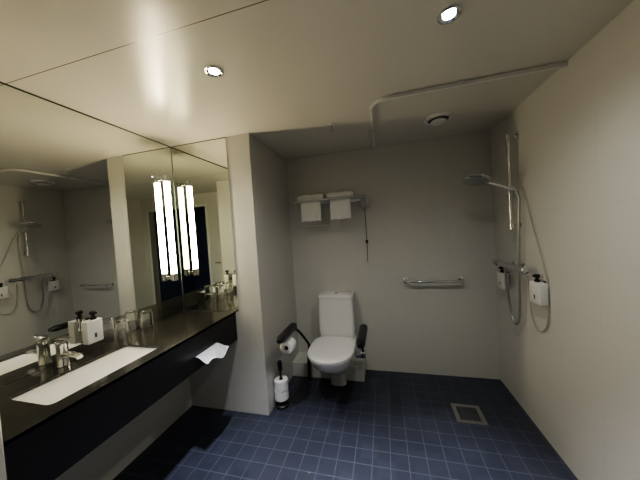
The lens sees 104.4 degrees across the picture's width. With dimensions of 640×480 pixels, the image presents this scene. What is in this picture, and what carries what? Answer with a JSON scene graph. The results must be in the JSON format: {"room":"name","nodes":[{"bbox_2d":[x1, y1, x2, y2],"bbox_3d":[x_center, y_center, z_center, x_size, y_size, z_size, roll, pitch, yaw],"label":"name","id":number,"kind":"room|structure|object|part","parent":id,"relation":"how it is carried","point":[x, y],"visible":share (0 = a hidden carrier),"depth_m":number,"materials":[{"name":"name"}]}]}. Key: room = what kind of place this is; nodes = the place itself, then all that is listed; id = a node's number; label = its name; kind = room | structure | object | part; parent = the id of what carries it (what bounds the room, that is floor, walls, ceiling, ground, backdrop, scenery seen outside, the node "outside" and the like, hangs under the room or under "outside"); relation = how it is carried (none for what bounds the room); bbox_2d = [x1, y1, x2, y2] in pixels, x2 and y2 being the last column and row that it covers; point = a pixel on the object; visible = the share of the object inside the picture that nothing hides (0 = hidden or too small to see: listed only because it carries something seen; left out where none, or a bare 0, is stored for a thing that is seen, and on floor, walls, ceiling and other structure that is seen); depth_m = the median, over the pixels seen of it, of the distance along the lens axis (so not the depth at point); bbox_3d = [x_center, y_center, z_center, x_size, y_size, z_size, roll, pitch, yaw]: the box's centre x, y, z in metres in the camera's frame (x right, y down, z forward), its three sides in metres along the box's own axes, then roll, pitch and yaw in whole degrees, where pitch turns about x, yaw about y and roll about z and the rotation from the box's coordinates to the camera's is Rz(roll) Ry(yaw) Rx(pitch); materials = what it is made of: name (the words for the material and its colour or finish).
{"room":"accessible hotel bathroom","nodes":[
{"label":"accessible hotel bathroom","id":0,"kind":"room"},
{"bbox_2d":[0,419,6,479],"bbox_3d":[-1.480,0.425,0.553,0.682,2.400,0.707,-3,2,14],"label":"wall","id":1,"kind":"structure","parent":0,"point":[3,476],"depth_m":0.82,"materials":[{"name":"paint"}]},
{"bbox_2d":[0,311,191,479],"bbox_3d":[-1.499,0.391,1.633,0.114,2.400,1.379,-3,2,14],"label":"wall","id":2,"kind":"structure","parent":0,"point":[106,461],"depth_m":1.77,"materials":[{"name":"paint"}]},
{"bbox_2d":[0,83,183,385],"bbox_3d":[-1.468,-0.060,1.604,0.009,1.484,1.379,-3,2,14],"label":"wall mirror","id":3,"kind":"object","parent":2,"relation":"attached to","point":[83,219],"depth_m":1.50,"materials":[{"name":"silver metal"}]},
{"bbox_2d":[79,310,103,344],"bbox_3d":[-1.410,0.532,1.526,0.083,0.190,0.085,-3,2,14],"label":"soap dispenser","id":4,"kind":"object","parent":3,"relation":"attached to","point":[91,327],"visible":1,"depth_m":1.51,"materials":[{"name":"white plastic"}]},
{"bbox_2d":[160,174,177,280],"bbox_3d":[-1.293,-0.100,2.132,0.076,0.910,0.054,-3,2,14],"label":"lamp","id":5,"kind":"object","parent":3,"relation":"attached to","point":[165,178],"visible":1,"depth_m":2.11,"materials":[{"name":"white frosted glass"},{"name":"chrome"}]},
{"bbox_3d":[-1.298,-0.092,2.263,0.003,1.484,0.003,-3,2,14],"label":"mirror strip","id":6,"kind":"part","parent":3,"relation":"part of","materials":[{"name":"silver metal"}]},
{"bbox_2d":[0,310,236,479],"bbox_3d":[-1.154,0.792,1.566,0.532,0.250,1.379,-3,2,14],"label":"countertop","id":7,"kind":"structure","parent":2,"relation":"attached to","point":[41,442],"depth_m":1.19,"materials":[{"name":"stone"}]},
{"bbox_2d":[54,336,82,367],"bbox_3d":[-1.365,0.607,1.350,0.158,0.161,0.056,-3,2,14],"label":"faucet","id":8,"kind":"object","parent":7,"relation":"on","point":[63,355],"visible":1,"depth_m":1.34,"materials":[{"name":"silver metal"}]},
{"bbox_3d":[-1.401,0.538,1.356,0.082,0.021,0.050,-3,2,14],"label":"lever","id":9,"kind":"part","parent":8,"relation":"part of","materials":[{"name":"silver metal"}]},
{"bbox_3d":[-1.348,0.624,1.347,0.125,0.032,0.042,-3,2,14],"label":"spout","id":10,"kind":"part","parent":8,"relation":"part of","materials":[{"name":"silver metal"}]},
{"bbox_2d":[11,347,156,404],"bbox_3d":[-1.179,0.740,1.315,0.304,0.094,0.554,-3,2,14],"label":"basin","id":11,"kind":"object","parent":7,"relation":"in","point":[57,389],"visible":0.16,"depth_m":1.26,"materials":[{"name":"white ceramic"}]},
{"bbox_2d":[115,318,131,341],"bbox_3d":[-1.337,0.606,1.684,0.086,0.136,0.086,-3,2,14],"label":"drinking glass","id":12,"kind":"object","parent":7,"relation":"on","point":[122,326],"visible":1,"depth_m":1.66,"materials":[{"name":"clear glass"}]},
{"bbox_2d":[140,310,153,330],"bbox_3d":[-1.294,0.598,1.853,0.086,0.136,0.086,-3,2,14],"label":"drinking glass","id":13,"kind":"object","parent":7,"relation":"on","point":[146,317],"visible":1,"depth_m":1.82,"materials":[{"name":"clear glass"}]},
{"bbox_2d":[196,343,228,363],"bbox_3d":[-0.763,0.822,1.786,0.114,0.067,0.240,-3,2,14],"label":"tissue","id":14,"kind":"object","parent":7,"relation":"in","point":[217,350],"visible":1,"depth_m":1.78,"materials":[{"name":"white paper"}]},
{"bbox_2d":[190,134,298,415],"bbox_3d":[-0.837,0.316,2.652,0.899,2.400,0.926,-3,2,14],"label":"wall partition","id":15,"kind":"structure","parent":0,"point":[242,380],"depth_m":2.19,"materials":[{"name":"paint"}]},
{"bbox_2d":[0,81,225,147],"bbox_3d":[-1.245,-0.820,1.510,0.569,0.009,1.379,-3,2,14],"label":"trim","id":16,"kind":"structure","parent":15,"relation":"attached to","point":[0,81],"depth_m":1.61,"materials":[{"name":"black metal"}]},
{"bbox_2d":[171,138,238,310],"bbox_3d":[-1.025,-0.109,2.198,0.560,1.487,0.006,-3,2,14],"label":"wall mirror","id":17,"kind":"object","parent":15,"relation":"attached to","point":[200,169],"visible":1,"depth_m":2.19,"materials":[{"name":"silver metal"}]},
{"bbox_2d":[0,0,633,159],"bbox_3d":[-0.342,-0.902,0.575,3.151,0.100,4.632,-3,2,14],"label":"ceiling","id":18,"kind":"structure","parent":0,"point":[292,69],"depth_m":1.22,"materials":[{"name":"white paint"}]},
{"bbox_2d":[204,65,223,77],"bbox_3d":[-0.540,-0.857,1.266,0.092,0.008,0.092,-3,2,14],"label":"recessed light","id":19,"kind":"object","parent":18,"relation":"in","point":[211,70],"visible":1,"depth_m":1.26,"materials":[{"name":"silver metal"}]},
{"bbox_2d":[424,111,452,125],"bbox_3d":[0.948,-0.957,1.991,0.210,0.044,0.210,-3,2,14],"label":"ceiling vent","id":20,"kind":"object","parent":18,"relation":"in","point":[439,118],"visible":1,"depth_m":1.96,"materials":[{"name":"white plastic"}]},
{"bbox_2d":[437,4,461,24],"bbox_3d":[0.526,-0.917,1.012,0.092,0.008,0.092,-3,2,14],"label":"recessed light","id":21,"kind":"object","parent":18,"relation":"in","point":[449,14],"visible":1,"depth_m":1.01,"materials":[{"name":"silver metal"}]},
{"bbox_2d":[369,61,567,149],"bbox_3d":[0.957,-0.966,1.981,1.080,0.028,1.021,-3,2,14],"label":"rail","id":22,"kind":"object","parent":18,"relation":"attached to","point":[549,66],"visible":1,"depth_m":1.49,"materials":[{"name":"white metal"}]},
{"bbox_2d":[113,370,577,479],"bbox_3d":[-0.183,1.592,0.656,3.151,0.100,4.632,-3,2,14],"label":"floor","id":23,"kind":"structure","parent":0,"point":[390,425],"depth_m":1.85,"materials":[{"name":"tile"}]},
{"bbox_2d":[276,360,288,409],"bbox_3d":[-0.352,1.296,2.248,0.124,0.410,0.124,-3,2,14],"label":"stand","id":24,"kind":"object","parent":23,"relation":"on","point":[279,405],"visible":0.8,"depth_m":2.23,"materials":[{"name":"black plastic"}]},
{"bbox_2d":[274,389,288,401],"bbox_3d":[-0.347,1.387,2.251,0.127,0.088,0.127,-3,2,14],"label":"toilet roll","id":25,"kind":"object","parent":24,"relation":"on","point":[279,396],"visible":0.7,"depth_m":2.20,"materials":[{"name":"paper"}]},
{"bbox_2d":[274,375,287,391],"bbox_3d":[-0.350,1.298,2.246,0.124,0.088,0.124,-3,2,14],"label":"toilet roll","id":26,"kind":"object","parent":25,"relation":"on","point":[280,385],"visible":0.96,"depth_m":2.20,"materials":[{"name":"paper"}]},
{"bbox_2d":[277,291,367,385],"bbox_3d":[0.112,1.024,2.334,0.705,0.887,0.939,-3,2,14],"label":"toilet","id":27,"kind":"object","parent":23,"relation":"on","point":[332,353],"visible":0.93,"depth_m":2.46,"materials":[{"name":"white ceramic"}]},
{"bbox_2d":[280,337,295,354],"bbox_3d":[-0.270,0.898,2.115,0.112,0.112,0.100,-3,2,14],"label":"toilet roll","id":28,"kind":"object","parent":27,"relation":"hanging from","point":[290,342],"visible":0.92,"depth_m":2.07,"materials":[{"name":"paper"}]},
{"bbox_3d":[-0.111,1.293,2.610,0.054,0.362,0.034,-3,2,14],"label":"support leg","id":29,"kind":"part","parent":27,"relation":"part of","materials":[{"name":"black plastic"}]},
{"bbox_3d":[0.106,1.006,2.302,0.426,0.025,0.530,-3,2,14],"label":"lid","id":30,"kind":"part","parent":27,"relation":"part of","materials":[{"name":"white plastic"}]},
{"bbox_3d":[0.108,1.028,2.305,0.420,0.016,0.524,-3,2,14],"label":"seat","id":31,"kind":"part","parent":27,"relation":"part of","materials":[{"name":"white plastic"}]},
{"bbox_3d":[0.151,1.247,2.426,0.400,0.432,0.725,-3,2,14],"label":"bowl","id":32,"kind":"part","parent":27,"relation":"part of","materials":[{"name":"white ceramic"}]},
{"bbox_3d":[0.176,0.589,2.664,0.366,0.034,0.228,-3,2,14],"label":"cistern lid","id":33,"kind":"part","parent":27,"relation":"part of","materials":[{"name":"white ceramic"}]},
{"bbox_2d":[450,403,488,425],"bbox_3d":[1.202,1.408,2.011,0.216,0.004,0.216,-3,2,14],"label":"floor drain","id":34,"kind":"object","parent":23,"relation":"on","point":[454,406],"visible":1,"depth_m":2.00,"materials":[{"name":"silver metal"}]},
{"bbox_2d":[286,131,499,378],"bbox_3d":[0.697,0.217,2.686,2.064,2.400,0.100,-3,2,14],"label":"wall","id":35,"kind":"structure","parent":0,"point":[423,223],"depth_m":2.58,"materials":[{"name":"paint"}]},
{"bbox_2d":[292,352,365,381],"bbox_3d":[0.103,1.379,2.723,0.771,0.155,0.230,-3,2,14],"label":"trim","id":36,"kind":"structure","parent":35,"relation":"attached to","point":[356,371],"depth_m":2.64,"materials":[{"name":"paint"}]},
{"bbox_2d":[294,195,366,226],"bbox_3d":[0.123,-0.293,2.608,0.726,0.267,0.282,-3,2,14],"label":"towel rack","id":37,"kind":"object","parent":35,"relation":"attached to","point":[355,196],"visible":0.85,"depth_m":2.51,"materials":[{"name":"chrome"},{"name":"white towel fabric"}]},
{"bbox_2d":[297,194,327,221],"bbox_3d":[-0.072,-0.339,2.657,0.273,0.285,0.241,-3,2,14],"label":"folded towel","id":38,"kind":"object","parent":37,"relation":"on","point":[310,211],"visible":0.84,"depth_m":2.55,"materials":[{"name":"fabric"}]},
{"bbox_3d":[0.084,-0.407,2.479,0.710,0.022,0.022,-3,2,14],"label":"rail","id":39,"kind":"part","parent":37,"relation":"part of","materials":[{"name":"silver metal"}]},
{"bbox_3d":[0.099,-0.392,2.537,0.710,0.013,0.013,-3,2,14],"label":"rail","id":40,"kind":"part","parent":37,"relation":"part of","materials":[{"name":"silver metal"}]},
{"bbox_2d":[326,191,354,219],"bbox_3d":[0.225,-0.356,2.581,0.267,0.285,0.241,-3,2,14],"label":"folded towel","id":41,"kind":"object","parent":37,"relation":"on","point":[339,208],"visible":0.8,"depth_m":2.47,"materials":[{"name":"fabric"}]},
{"bbox_2d":[360,199,369,263],"bbox_3d":[0.490,-0.083,2.633,0.085,0.682,0.074,-3,2,14],"label":"pull cord","id":42,"kind":"object","parent":35,"relation":"attached to","point":[362,203],"visible":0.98,"depth_m":2.60,"materials":[{"name":"silver metal"}]},
{"bbox_3d":[0.487,-0.083,2.612,0.011,0.630,0.011,-4,2,-8],"label":"cord","id":43,"kind":"part","parent":42,"relation":"part of","materials":[{"name":"white fabric"}]},
{"bbox_2d":[403,277,464,282],"bbox_3d":[1.138,0.411,2.484,0.580,0.060,0.093,-3,2,14],"label":"grab rail","id":44,"kind":"object","parent":35,"relation":"attached to","point":[460,279],"visible":1,"depth_m":2.45,"materials":[{"name":"silver metal"}]},
{"bbox_2d":[490,0,639,479],"bbox_3d":[1.388,0.227,1.009,0.100,2.400,3.012,-3,2,14],"label":"wall","id":45,"kind":"structure","parent":0,"point":[575,156],"depth_m":1.35,"materials":[{"name":"paint"}]},
{"bbox_2d":[497,266,509,288],"bbox_3d":[1.610,0.327,2.180,0.059,0.187,0.110,-3,2,14],"label":"soap dispenser","id":46,"kind":"object","parent":45,"relation":"attached to","point":[500,275],"visible":0.81,"depth_m":2.16,"materials":[{"name":"white plastic"}]},
{"bbox_2d":[492,259,529,274],"bbox_3d":[1.528,0.214,1.971,0.102,0.078,0.485,-3,2,14],"label":"shower mixer","id":47,"kind":"object","parent":45,"relation":"attached to","point":[522,269],"visible":1,"depth_m":1.90,"materials":[{"name":"silver metal"}]},
{"bbox_3d":[1.452,0.216,1.775,0.054,0.053,0.068,-3,2,14],"label":"knob","id":48,"kind":"part","parent":47,"relation":"part of","materials":[{"name":"silver metal"}]},
{"bbox_2d":[505,133,521,228],"bbox_3d":[1.484,-0.450,1.905,0.084,0.730,0.073,-3,2,14],"label":"shower rail","id":49,"kind":"object","parent":45,"relation":"attached to","point":[508,137],"visible":0.84,"depth_m":1.91,"materials":[{"name":"silver metal"}]},
{"bbox_2d":[461,174,520,324],"bbox_3d":[1.350,0.094,1.942,0.417,1.197,0.196,-4,2,-5],"label":"shower","id":50,"kind":"object","parent":49,"relation":"attached to","point":[475,179],"visible":0.97,"depth_m":1.89,"materials":[{"name":"silver metal"}]},
{"bbox_3d":[1.200,-0.449,1.913,0.173,0.052,0.172,-3,2,14],"label":"spray plate","id":51,"kind":"part","parent":50,"relation":"part of","materials":[{"name":"silver metal"}]},
{"bbox_3d":[1.358,-0.419,1.889,0.243,0.121,0.036,-3,2,11],"label":"handle","id":52,"kind":"part","parent":50,"relation":"part of","materials":[{"name":"silver metal"}]},
{"bbox_2d":[519,187,548,331],"bbox_3d":[1.505,0.121,1.745,0.014,1.035,0.282,-3,2,12],"label":"shower hose","id":53,"kind":"object","parent":45,"relation":"hanging from","point":[519,187],"visible":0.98,"depth_m":1.72,"materials":[{"name":"grey metal"}]},
{"bbox_2d":[529,274,547,305],"bbox_3d":[1.482,0.331,1.681,0.059,0.197,0.120,-3,2,14],"label":"soap dispenser","id":54,"kind":"object","parent":45,"relation":"attached to","point":[538,288],"visible":1,"depth_m":1.65,"materials":[{"name":"white plastic"}]}
]}

